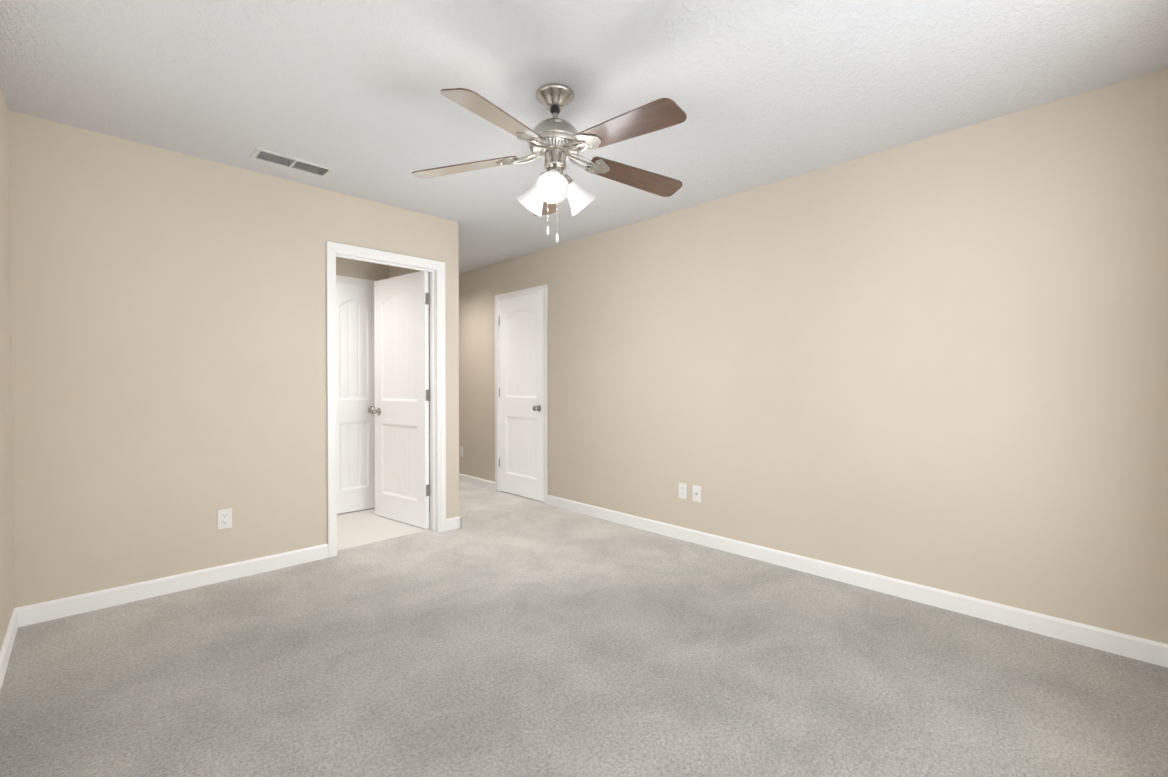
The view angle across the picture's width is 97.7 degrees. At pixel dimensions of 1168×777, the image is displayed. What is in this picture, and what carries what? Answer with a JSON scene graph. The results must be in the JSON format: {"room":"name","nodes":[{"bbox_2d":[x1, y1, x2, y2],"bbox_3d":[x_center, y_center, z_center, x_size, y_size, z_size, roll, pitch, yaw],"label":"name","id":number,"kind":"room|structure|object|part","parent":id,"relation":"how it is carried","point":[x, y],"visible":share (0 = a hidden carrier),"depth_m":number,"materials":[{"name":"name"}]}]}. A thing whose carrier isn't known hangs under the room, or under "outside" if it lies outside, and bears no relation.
{"room":"empty bedroom","nodes":[
{"label":"empty bedroom","id":0,"kind":"room"},
{"bbox_2d":[0,84,13,649],"bbox_3d":[-2.368,-0.082,1.977,0.120,2.440,6.790,-1,1,-44],"label":"wall","id":1,"kind":"structure","parent":0,"point":[6,563],"depth_m":2.24,"materials":[{"name":"beige paint"}]},
{"bbox_2d":[0,608,17,690],"bbox_3d":[-1.364,1.102,1.060,0.013,0.092,3.816,-1,1,-44],"label":"baseboard","id":2,"kind":"structure","parent":1,"relation":"attached to","point":[8,643],"depth_m":2.14,"materials":[{"name":"white wood"}]},
{"bbox_2d":[8,110,458,607],"bbox_3d":[-1.893,-0.096,3.283,2.384,2.440,0.120,-1,1,-44],"label":"wall","id":3,"kind":"structure","parent":0,"point":[168,321],"depth_m":2.80,"materials":[{"name":"beige paint"}]},
{"bbox_2d":[15,544,327,626],"bbox_3d":[-2.200,1.083,2.902,1.395,0.092,0.013,-1,1,-44],"label":"baseboard","id":4,"kind":"structure","parent":3,"relation":"attached to","point":[62,607],"depth_m":2.78,"materials":[{"name":"white wood"}]},
{"bbox_2d":[218,508,231,529],"bbox_3d":[-2.107,0.766,2.993,0.070,0.115,0.008,-1,1,-44],"label":"outlet","id":5,"kind":"object","parent":3,"relation":"attached to","point":[228,518],"depth_m":2.99,"materials":[{"name":"white plastic"}]},
{"bbox_3d":[-2.106,0.766,2.991,0.034,0.066,0.003,-1,1,-44],"label":"electrical outlet on the partition","id":6,"kind":"part","parent":5,"relation":"part of","materials":[{"name":"white plastic"}]},
{"bbox_2d":[326,241,445,557],"bbox_3d":[-1.440,0.071,3.728,0.863,2.097,0.156,-1,1,-44],"label":"door frame","id":7,"kind":"structure","parent":3,"relation":"attached to","point":[433,268],"depth_m":3.89,"materials":[{"name":"white wood"}]},
{"bbox_2d":[446,516,461,530],"bbox_3d":[-1.035,1.070,4.042,0.139,0.092,0.013,-1,1,-44],"label":"baseboard","id":8,"kind":"structure","parent":3,"relation":"attached to","point":[453,523],"depth_m":4.04,"materials":[{"name":"white wood"}]},
{"bbox_2d":[336,257,387,280],"bbox_3d":[-2.689,-0.103,4.021,2.280,2.440,0.120,-1,1,-44],"label":"wall","id":9,"kind":"structure","parent":0,"point":[346,267],"depth_m":4.59,"materials":[{"name":"beige paint"}]},
{"bbox_2d":[336,283,374,513],"bbox_3d":[-2.067,0.084,4.574,0.424,2.030,0.175,-1,1,-44],"label":"closet door","id":10,"kind":"structure","parent":9,"relation":"in","point":[355,397],"depth_m":4.58,"materials":[{"name":"white paint"}]},
{"bbox_2d":[336,275,374,286],"bbox_3d":[-2.090,0.062,4.598,0.554,2.097,0.140,-1,1,-44],"label":"door frame","id":11,"kind":"structure","parent":9,"relation":"attached to","point":[354,281],"depth_m":4.54,"materials":[{"name":"white wood"}]},
{"bbox_2d":[337,509,431,549],"bbox_3d":[-2.303,1.119,3.639,2.280,0.004,0.984,-1,1,-44],"label":"floor","id":12,"kind":"structure","parent":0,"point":[359,528],"depth_m":4.02,"materials":[{"name":"white tile"}]},
{"bbox_2d":[371,271,429,528],"bbox_3d":[-1.523,0.087,4.237,0.741,2.030,0.175,0,1,38],"label":"bedroom door","id":13,"kind":"structure","parent":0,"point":[400,411],"depth_m":4.21,"materials":[{"name":"white paint"}]},
{"bbox_3d":[-1.761,0.197,4.422,0.066,0.066,0.175,0,1,38],"label":"knob","id":14,"kind":"part","parent":13,"relation":"part of","materials":[{"name":"silver metal"}]},
{"bbox_2d":[388,265,429,511],"bbox_3d":[-2.035,-0.115,5.057,0.104,2.440,2.614,-1,1,-44],"label":"wall","id":15,"kind":"structure","parent":0,"point":[393,271],"depth_m":4.40,"materials":[{"name":"beige paint"}]},
{"bbox_2d":[0,482,1167,776],"bbox_3d":[-0.822,1.152,3.503,4.445,0.060,6.790,-1,1,-44],"label":"floor carpet","id":16,"kind":"object","parent":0,"point":[500,634],"visible":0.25,"depth_m":2.02,"materials":[{"name":"grey carpet"}]},
{"bbox_2d":[0,0,1167,273],"bbox_3d":[-0.822,-1.348,3.476,4.445,0.060,6.790,-1,1,-44],"label":"ceiling","id":17,"kind":"structure","parent":0,"point":[762,92],"depth_m":2.14,"materials":[{"name":"white paint"}]},
{"bbox_2d":[249,147,334,177],"bbox_3d":[-1.693,-1.310,2.971,0.403,0.009,0.175,-1,1,-44],"label":"ceiling vent","id":18,"kind":"object","parent":17,"relation":"in","point":[282,160],"visible":1,"depth_m":2.96,"materials":[{"name":"white metal"}]},
{"bbox_2d":[412,83,686,242],"bbox_3d":[-0.093,-0.970,2.230,1.288,0.669,1.230,-1,1,-44],"label":"ceiling fan","id":19,"kind":"object","parent":17,"relation":"hanging from","point":[555,142],"visible":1,"depth_m":2.19,"materials":[{"name":"silver metal"}]},
{"bbox_3d":[-0.539,-1.013,2.336,0.498,0.006,0.142,-5,12,10],"label":"blade","id":20,"kind":"part","parent":19,"relation":"part of","materials":[{"name":"brown wood"}]},
{"bbox_3d":[-0.322,-1.008,1.897,0.142,0.006,0.498,14,12,26],"label":"blade","id":21,"kind":"part","parent":19,"relation":"part of","materials":[{"name":"brown wood"}]},
{"bbox_3d":[-0.230,-0.865,2.330,0.155,0.156,0.140,0,1,31],"label":"lamp shade","id":22,"kind":"part","parent":19,"relation":"part of","materials":[{"name":"white glass"}]},
{"label":"blade","id":23,"kind":"part","parent":19,"relation":"part of","materials":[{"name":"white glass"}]},
{"bbox_3d":[-0.131,-0.863,2.149,0.140,0.156,0.155,0,1,1],"label":"lamp shade","id":24,"kind":"part","parent":19,"relation":"part of","materials":[{"name":"white glass"}]},
{"bbox_3d":[-0.130,-0.889,2.174,0.050,0.076,0.075,0,1,1],"label":"bulb","id":25,"kind":"part","parent":19,"relation":"part of","materials":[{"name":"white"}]},
{"bbox_3d":[-0.023,-0.865,2.325,0.155,0.156,0.140,0,1,-29],"label":"lamp shade","id":26,"kind":"part","parent":19,"relation":"part of","materials":[{"name":"white glass"}]},
{"label":"blade","id":27,"kind":"part","parent":19,"relation":"part of","materials":[{"name":"brown wood"}]},
{"label":"blade","id":28,"kind":"part","parent":19,"relation":"part of","materials":[{"name":"brown wood"}]},
{"bbox_2d":[459,68,1167,643],"bbox_3d":[0.151,-0.108,4.443,0.120,2.440,6.790,-1,1,-44],"label":"wall","id":29,"kind":"structure","parent":0,"point":[939,362],"depth_m":2.74,"materials":[{"name":"beige paint"}]},
{"bbox_2d":[459,473,494,490],"bbox_3d":[-1.567,1.048,6.116,0.013,0.092,1.773,-1,1,-44],"label":"baseboard","id":30,"kind":"structure","parent":29,"relation":"attached to","point":[479,482],"depth_m":5.73,"materials":[{"name":"white wood"}]},
{"bbox_2d":[499,292,542,501],"bbox_3d":[-0.632,0.077,5.186,0.175,2.030,0.735,-1,1,-44],"label":"closet door","id":31,"kind":"structure","parent":29,"relation":"in","point":[521,396],"depth_m":5.17,"materials":[{"name":"white paint"}]},
{"bbox_3d":[-0.424,0.191,4.974,0.175,0.066,0.066,-1,1,-44],"label":"knob","id":32,"kind":"part","parent":31,"relation":"part of","materials":[{"name":"silver metal"}]},
{"bbox_2d":[495,284,547,503],"bbox_3d":[-0.605,0.055,5.206,0.140,2.097,0.857,-1,1,-44],"label":"door frame","id":33,"kind":"structure","parent":29,"relation":"attached to","point":[527,291],"depth_m":5.00,"materials":[{"name":"white wood"}]},
{"bbox_2d":[678,483,686,498],"bbox_3d":[0.728,0.757,3.772,0.008,0.115,0.070,-1,1,-44],"label":"electrical outlet","id":34,"kind":"object","parent":29,"relation":"attached to","point":[682,490],"visible":1,"depth_m":3.77,"materials":[{"name":"white plastic"}]},
{"bbox_2d":[693,485,700,501],"bbox_3d":[0.810,0.760,3.681,0.016,0.115,0.070,-1,1,-44],"label":"outlet","id":35,"kind":"object","parent":29,"relation":"attached to","point":[696,493],"visible":1,"depth_m":3.68,"materials":[{"name":"white plastic"}]},
{"bbox_2d":[547,495,1167,667],"bbox_3d":[1.024,1.077,3.469,0.013,0.092,3.920,-1,1,-44],"label":"baseboard","id":36,"kind":"structure","parent":29,"relation":"attached to","point":[1135,647],"depth_m":2.70,"materials":[{"name":"white wood"}]}
]}

